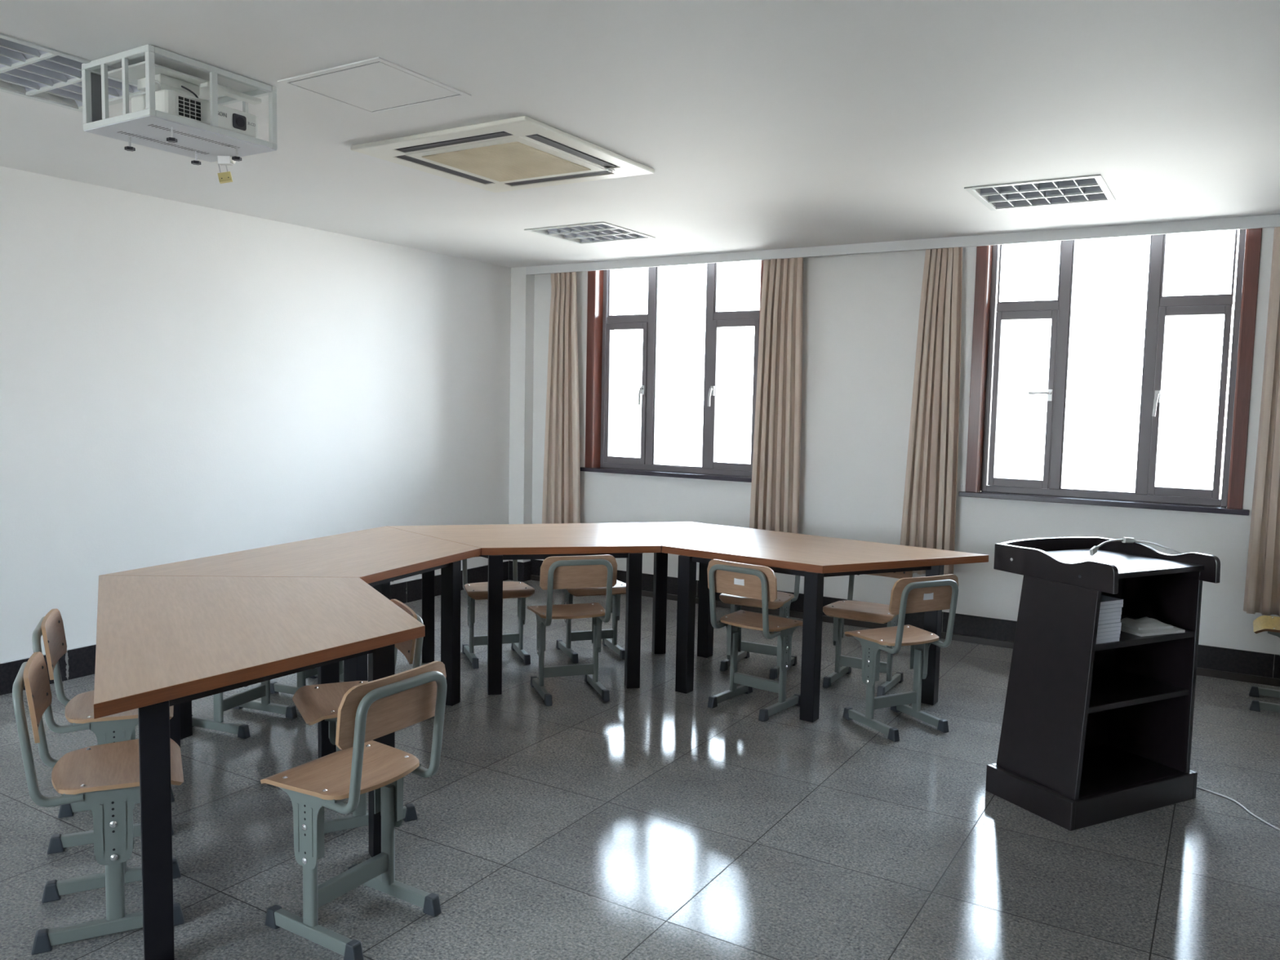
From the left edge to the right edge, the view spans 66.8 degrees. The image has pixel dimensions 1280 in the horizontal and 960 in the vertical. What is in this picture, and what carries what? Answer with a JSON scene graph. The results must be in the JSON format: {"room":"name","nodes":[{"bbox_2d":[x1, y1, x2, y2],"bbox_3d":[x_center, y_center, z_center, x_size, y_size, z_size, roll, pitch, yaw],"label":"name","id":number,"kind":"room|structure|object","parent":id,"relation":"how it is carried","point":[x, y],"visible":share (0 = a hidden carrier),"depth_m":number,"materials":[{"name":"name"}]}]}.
{"room":"classroom","nodes":[
{"label":"classroom","id":0,"kind":"room"},
{"bbox_2d":[0,166,511,662],"bbox_3d":[-3.547,-0.307,4.144,0.200,2.800,9.850,4,5,31],"label":"wall","id":1,"kind":"structure","parent":0,"point":[180,381],"depth_m":5.64,"materials":[{"name":"paint"}]},
{"bbox_2d":[0,560,508,695],"bbox_3d":[-3.527,1.022,4.122,0.014,0.155,9.276,4,5,31],"label":"baseboard","id":2,"kind":"structure","parent":1,"relation":"attached to","point":[80,662],"depth_m":5.12,"materials":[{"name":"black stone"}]},
{"bbox_2d":[0,579,1279,959],"bbox_3d":[0.170,1.423,1.970,9.000,0.150,9.850,4,5,31],"label":"floor","id":3,"kind":"structure","parent":0,"point":[651,821],"depth_m":3.37,"materials":[{"name":"tile"}]},
{"bbox_2d":[12,651,184,955],"bbox_3d":[-1.528,0.875,2.772,0.402,0.746,0.388,-1,5,-27],"label":"chair","id":4,"kind":"object","parent":3,"relation":"on","point":[105,777],"visible":0.84,"depth_m":2.66,"materials":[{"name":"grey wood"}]},
{"bbox_2d":[31,608,174,853],"bbox_3d":[-1.820,0.825,3.329,0.402,0.744,0.388,-1,5,-25],"label":"chair","id":5,"kind":"object","parent":3,"relation":"on","point":[79,710],"visible":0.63,"depth_m":3.20,"materials":[{"name":"grey wood"}]},
{"bbox_2d":[191,680,297,738],"bbox_3d":[-1.830,0.742,4.418,0.402,0.732,0.388,3,5,22],"label":"chair","id":6,"kind":"object","parent":3,"relation":"on","point":[245,699],"visible":0.09,"depth_m":4.37,"materials":[{"name":"grey metal"}]},
{"bbox_2d":[93,575,425,959],"bbox_3d":[-1.348,0.826,3.394,0.947,0.750,1.854,-1,5,-29],"label":"table","id":7,"kind":"object","parent":3,"relation":"on","point":[162,642],"visible":0.87,"depth_m":2.98,"materials":[{"name":"brown wood"}]},
{"bbox_2d":[100,526,480,739],"bbox_3d":[-1.421,0.724,4.632,0.924,0.750,1.822,3,5,23],"label":"table","id":8,"kind":"object","parent":3,"relation":"on","point":[380,556],"visible":0.65,"depth_m":4.56,"materials":[{"name":"brown wood"}]},
{"bbox_2d":[270,660,343,694],"bbox_3d":[-1.645,0.703,4.939,0.402,0.732,0.388,3,5,22],"label":"chair","id":9,"kind":"object","parent":3,"relation":"on","point":[275,687],"visible":0.07,"depth_m":4.85,"materials":[{"name":"grey metal"}]},
{"bbox_2d":[260,660,447,959],"bbox_3d":[-0.804,0.888,2.754,0.402,0.752,0.388,4,5,31],"label":"chair","id":10,"kind":"object","parent":3,"relation":"on","point":[369,711],"visible":1,"depth_m":2.67,"materials":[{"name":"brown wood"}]},
{"bbox_2d":[292,599,423,833],"bbox_3d":[-1.012,0.831,3.482,0.402,0.738,0.388,-1,5,-28],"label":"chair","id":11,"kind":"object","parent":3,"relation":"on","point":[315,704],"visible":0.33,"depth_m":3.41,"materials":[{"name":"grey wood"}]},
{"bbox_2d":[462,555,534,668],"bbox_3d":[-0.831,0.666,5.598,0.388,0.732,0.402,-1,5,-20],"label":"chair","id":12,"kind":"object","parent":3,"relation":"on","point":[511,589],"visible":0.62,"depth_m":5.56,"materials":[{"name":"grey metal"}]},
{"bbox_2d":[386,521,690,694],"bbox_3d":[-0.486,0.675,5.455,1.851,0.750,0.995,0,5,-12],"label":"table","id":13,"kind":"object","parent":3,"relation":"on","point":[497,543],"visible":0.79,"depth_m":5.16,"materials":[{"name":"brown wood"}]},
{"bbox_2d":[527,554,617,706],"bbox_3d":[-0.353,0.725,4.938,0.388,0.740,0.402,0,5,-19],"label":"chair","id":14,"kind":"object","parent":3,"relation":"on","point":[560,572],"visible":1,"depth_m":4.82,"materials":[{"name":"grey wood"}]},
{"bbox_2d":[555,579,626,663],"bbox_3d":[-0.289,0.664,5.746,0.388,0.732,0.402,-1,5,-21],"label":"chair","id":15,"kind":"object","parent":3,"relation":"on","point":[620,588],"visible":0.26,"depth_m":5.70,"materials":[{"name":"grey metal"}]},
{"bbox_2d":[706,559,802,721],"bbox_3d":[0.574,0.755,4.792,0.388,0.740,0.402,5,6,39],"label":"chair","id":16,"kind":"object","parent":3,"relation":"on","point":[737,579],"visible":0.98,"depth_m":4.72,"materials":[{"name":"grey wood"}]},
{"bbox_2d":[719,575,799,679],"bbox_3d":[0.691,0.703,5.512,0.388,0.732,0.402,4,5,29],"label":"chair","id":17,"kind":"object","parent":3,"relation":"on","point":[784,600],"visible":0.41,"depth_m":5.45,"materials":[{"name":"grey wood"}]},
{"bbox_2d":[662,521,988,722],"bbox_3d":[0.778,0.721,5.198,1.855,0.750,0.985,4,6,36],"label":"table","id":18,"kind":"object","parent":3,"relation":"on","point":[813,557],"visible":0.91,"depth_m":4.93,"materials":[{"name":"brown wood"}]},
{"bbox_2d":[822,570,912,696],"bbox_3d":[1.218,0.737,5.220,0.388,0.732,0.402,4,5,31],"label":"chair","id":19,"kind":"object","parent":3,"relation":"on","point":[873,612],"visible":0.56,"depth_m":5.22,"materials":[{"name":"brown wood"}]},
{"bbox_2d":[842,573,958,742],"bbox_3d":[1.214,0.788,4.545,0.388,0.740,0.402,-1,5,-27],"label":"chair","id":20,"kind":"object","parent":3,"relation":"on","point":[936,593],"visible":1,"depth_m":4.48,"materials":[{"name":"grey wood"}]},
{"bbox_2d":[985,537,1220,831],"bbox_3d":[1.759,0.744,3.783,0.705,0.972,0.593,-1,5,-27],"label":"lectern","id":21,"kind":"object","parent":3,"relation":"on","point":[1092,733],"visible":0.97,"depth_m":3.69,"materials":[{"name":"black wood"}]},
{"bbox_2d":[1096,637,1119,644],"bbox_3d":[1.633,0.569,3.576,0.131,0.013,0.201,-1,5,-27],"label":"booklet","id":22,"kind":"object","parent":21,"relation":"on","point":[1116,639],"visible":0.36,"depth_m":3.49,"materials":[{"name":"white paper"}]},
{"bbox_2d":[1096,633,1119,640],"bbox_3d":[1.634,0.555,3.573,0.129,0.013,0.201,-1,5,-27],"label":"booklet","id":23,"kind":"object","parent":22,"relation":"on","point":[1113,636],"visible":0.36,"depth_m":3.48,"materials":[{"name":"white paper"}]},
{"bbox_2d":[1097,630,1120,636],"bbox_3d":[1.635,0.542,3.571,0.129,0.013,0.201,-1,5,-27],"label":"booklet","id":24,"kind":"object","parent":23,"relation":"on","point":[1116,632],"visible":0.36,"depth_m":3.48,"materials":[{"name":"white paper"}]},
{"bbox_2d":[1097,626,1121,632],"bbox_3d":[1.636,0.528,3.570,0.131,0.013,0.201,-1,5,-27],"label":"booklet","id":25,"kind":"object","parent":24,"relation":"on","point":[1118,628],"visible":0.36,"depth_m":3.48,"materials":[{"name":"white paper"}]},
{"bbox_2d":[1097,622,1121,629],"bbox_3d":[1.637,0.514,3.570,0.131,0.013,0.201,-1,5,-27],"label":"booklet","id":26,"kind":"object","parent":25,"relation":"on","point":[1118,624],"visible":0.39,"depth_m":3.48,"materials":[{"name":"white paper"}]},
{"bbox_2d":[1097,617,1120,624],"bbox_3d":[1.635,0.500,3.572,0.130,0.013,0.201,-1,5,-27],"label":"booklet","id":27,"kind":"object","parent":26,"relation":"on","point":[1114,620],"visible":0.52,"depth_m":3.49,"materials":[{"name":"white paper"}]},
{"bbox_2d":[1098,614,1120,621],"bbox_3d":[1.636,0.486,3.571,0.132,0.013,0.201,-1,5,-27],"label":"booklet","id":28,"kind":"object","parent":27,"relation":"on","point":[1118,616],"visible":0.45,"depth_m":3.49,"materials":[{"name":"white paper"}]},
{"bbox_2d":[1098,610,1122,617],"bbox_3d":[1.638,0.473,3.567,0.129,0.013,0.201,-1,5,-27],"label":"booklet","id":29,"kind":"object","parent":28,"relation":"on","point":[1115,613],"visible":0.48,"depth_m":3.48,"materials":[{"name":"white paper"}]},
{"bbox_2d":[1099,607,1121,613],"bbox_3d":[1.637,0.459,3.566,0.130,0.013,0.201,-1,5,-27],"label":"booklet","id":30,"kind":"object","parent":29,"relation":"on","point":[1117,609],"visible":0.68,"depth_m":3.48,"materials":[{"name":"white paper"}]},
{"bbox_2d":[1099,603,1123,609],"bbox_3d":[1.642,0.445,3.568,0.134,0.013,0.201,-1,5,-27],"label":"booklet","id":31,"kind":"object","parent":30,"relation":"on","point":[1120,605],"visible":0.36,"depth_m":3.48,"materials":[{"name":"white paper"}]},
{"bbox_2d":[1100,595,1124,605],"bbox_3d":[1.642,0.431,3.567,0.132,0.013,0.201,-1,5,-27],"label":"booklet","id":32,"kind":"object","parent":31,"relation":"on","point":[1105,600],"visible":0.36,"depth_m":3.49,"materials":[{"name":"white paper"}]},
{"bbox_2d":[1089,537,1182,555],"bbox_3d":[1.921,0.271,3.834,0.423,0.070,0.174,0,5,-9],"label":"cable","id":33,"kind":"object","parent":21,"relation":"on","point":[1093,550],"visible":0.98,"depth_m":3.85,"materials":[{"name":"grey plastic"}]},
{"bbox_2d":[1088,668,1188,713],"bbox_3d":[1.780,0.808,3.744,0.577,0.022,0.317,-1,5,-27],"label":"shelf","id":34,"kind":"object","parent":21,"relation":"attached to","point":[1111,688],"depth_m":3.73,"materials":[{"name":"black wood"}]},
{"bbox_2d":[1095,614,1195,651],"bbox_3d":[1.792,0.579,3.711,0.558,0.022,0.314,-1,5,-27],"label":"shelf","id":35,"kind":"object","parent":21,"relation":"attached to","point":[1126,639],"depth_m":3.62,"materials":[{"name":"black wood"}]},
{"bbox_2d":[1120,616,1185,636],"bbox_3d":[1.927,0.548,3.692,0.220,0.046,0.148,-1,5,-21],"label":"folded cloth","id":36,"kind":"object","parent":21,"relation":"on","point":[1144,626],"visible":0.95,"depth_m":3.64,"materials":[{"name":"white fabric"}]},
{"bbox_2d":[1196,786,1279,831],"bbox_3d":[2.373,0.807,3.463,0.123,0.924,0.877,-1,5,-26],"label":"cable","id":37,"kind":"object","parent":3,"relation":"on","point":[1212,792],"visible":0.34,"depth_m":3.71,"materials":[{"name":"grey plastic"}]},
{"bbox_2d":[1248,615,1279,712],"bbox_3d":[3.342,0.801,4.920,0.402,0.738,0.388,4,5,31],"label":"chair","id":38,"kind":"object","parent":3,"relation":"on","point":[1269,624],"visible":1,"depth_m":4.95,"materials":[{"name":"grey wood"}]},
{"bbox_2d":[0,0,1279,267],"bbox_3d":[0.125,-1.308,1.586,9.000,0.245,9.470,4,5,31],"label":"ceiling","id":39,"kind":"structure","parent":0,"point":[759,124],"depth_m":3.53,"materials":[{"name":"paint"}]},
{"bbox_2d":[0,32,146,112],"bbox_3d":[-2.019,-1.412,3.272,0.600,0.106,0.600,4,5,31],"label":"ceiling light","id":40,"kind":"object","parent":39,"relation":"attached to","point":[28,69],"visible":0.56,"depth_m":3.32,"materials":[{"name":"white metal"}]},
{"bbox_2d":[81,44,277,165],"bbox_3d":[-1.534,-1.223,3.260,0.370,0.258,0.465,4,5,31],"label":"cage","id":41,"kind":"object","parent":39,"relation":"hanging from","point":[150,127],"visible":0.98,"depth_m":3.17,"materials":[{"name":"white metal"}]},
{"bbox_2d":[131,80,257,138],"bbox_3d":[-1.489,-1.226,3.231,0.221,0.175,0.371,4,5,31],"label":"projector","id":42,"kind":"object","parent":41,"relation":"on","point":[168,101],"visible":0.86,"depth_m":3.13,"materials":[{"name":"white plastic"}]},
{"bbox_2d":[176,95,203,122],"bbox_3d":[-1.442,-1.188,3.109,0.004,0.066,0.092,4,5,31],"label":"vent","id":43,"kind":"object","parent":42,"relation":"attached to","point":[188,107],"depth_m":3.11,"materials":[{"name":"white"}]},
{"bbox_2d":[217,160,232,183],"bbox_3d":[-1.506,-1.123,3.525,0.053,0.097,0.029,0,5,-13],"label":"padlock","id":44,"kind":"object","parent":41,"relation":"hanging from","point":[224,177],"visible":0.76,"depth_m":3.52,"materials":[{"name":"gold metal"}]},
{"bbox_2d":[276,57,471,115],"bbox_3d":[-0.909,-1.347,3.342,0.484,0.004,0.429,4,5,31],"label":"access hatch","id":45,"kind":"object","parent":39,"relation":"attached to","point":[377,85],"visible":1,"depth_m":3.32,"materials":[{"name":"paint"}]},
{"bbox_2d":[350,115,654,192],"bbox_3d":[-0.581,-1.402,4.275,0.944,0.032,0.944,4,5,31],"label":"air conditioner","id":46,"kind":"object","parent":39,"relation":"attached to","point":[523,152],"visible":1,"depth_m":4.16,"materials":[{"name":"white plastic"}]},
{"bbox_2d":[422,141,591,182],"bbox_3d":[-0.581,-1.393,4.275,0.524,0.004,0.524,4,5,31],"label":"grille","id":47,"kind":"object","parent":46,"relation":"attached to","point":[507,161],"depth_m":4.24,"materials":[{"name":"beige plastic"}]},
{"bbox_2d":[524,222,655,244],"bbox_3d":[-0.312,-1.615,6.171,0.600,0.106,0.600,4,5,31],"label":"ceiling light","id":48,"kind":"object","parent":39,"relation":"attached to","point":[599,232],"visible":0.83,"depth_m":6.20,"materials":[{"name":"white metal"}]},
{"bbox_2d":[964,174,1115,210],"bbox_3d":[1.974,-1.455,4.772,0.600,0.106,0.600,4,5,31],"label":"ceiling light","id":49,"kind":"object","parent":39,"relation":"attached to","point":[1087,188],"visible":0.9,"depth_m":4.80,"materials":[{"name":"white metal"}]},
{"bbox_2d":[508,226,1279,654],"bbox_3d":[2.684,-0.325,5.878,8.600,2.800,0.350,4,5,31],"label":"wall","id":50,"kind":"structure","parent":0,"point":[860,312],"depth_m":6.51,"materials":[{"name":"paint"}]},
{"bbox_2d":[542,271,580,524],"bbox_3d":[-0.619,-0.630,7.709,0.386,2.140,0.079,4,5,31],"label":"curtain","id":51,"kind":"object","parent":50,"relation":"hanging from","point":[562,460],"visible":0.91,"depth_m":7.68,"materials":[{"name":"beige fabric"}]},
{"bbox_2d":[580,259,764,482],"bbox_3d":[0.298,-0.891,7.349,1.625,1.725,0.285,4,5,31],"label":"window","id":52,"kind":"structure","parent":50,"relation":"in","point":[602,325],"depth_m":7.50,"materials":[{"name":"grey metal"}]},
{"bbox_2d":[749,257,803,533],"bbox_3d":[0.958,-0.520,6.742,0.362,2.140,0.081,4,5,31],"label":"curtain","id":53,"kind":"object","parent":50,"relation":"hanging from","point":[776,455],"visible":0.94,"depth_m":6.72,"materials":[{"name":"beige fabric"}]},
{"bbox_2d":[508,559,1279,686],"bbox_3d":[2.597,0.992,5.872,8.586,0.172,0.124,4,5,31],"label":"baseboard","id":54,"kind":"structure","parent":50,"relation":"attached to","point":[1247,666],"depth_m":6.18,"materials":[{"name":"black stone"}]},
{"bbox_2d":[511,213,1279,275],"bbox_3d":[2.617,-1.556,5.629,8.600,0.306,0.042,4,5,31],"label":"trim","id":55,"kind":"structure","parent":50,"relation":"attached to","point":[1269,220],"depth_m":6.08,"materials":[{"name":"paint"}]},
{"bbox_2d":[900,247,962,574],"bbox_3d":[1.861,-0.457,6.190,0.359,2.140,0.077,4,5,31],"label":"curtain","id":56,"kind":"object","parent":50,"relation":"hanging from","point":[930,497],"visible":0.9,"depth_m":6.16,"materials":[{"name":"beige fabric"}]},
{"bbox_2d":[958,227,1262,515],"bbox_3d":[2.787,-0.718,5.825,1.570,1.725,0.285,4,5,31],"label":"window","id":57,"kind":"structure","parent":50,"relation":"in","point":[989,313],"depth_m":5.74,"materials":[{"name":"grey metal"}]},
{"bbox_2d":[1243,226,1279,617],"bbox_3d":[3.536,-0.333,5.164,0.433,2.155,0.079,4,5,31],"label":"curtain","id":58,"kind":"object","parent":50,"relation":"hanging from","point":[1262,587],"visible":1,"depth_m":5.26,"materials":[{"name":"beige fabric"}]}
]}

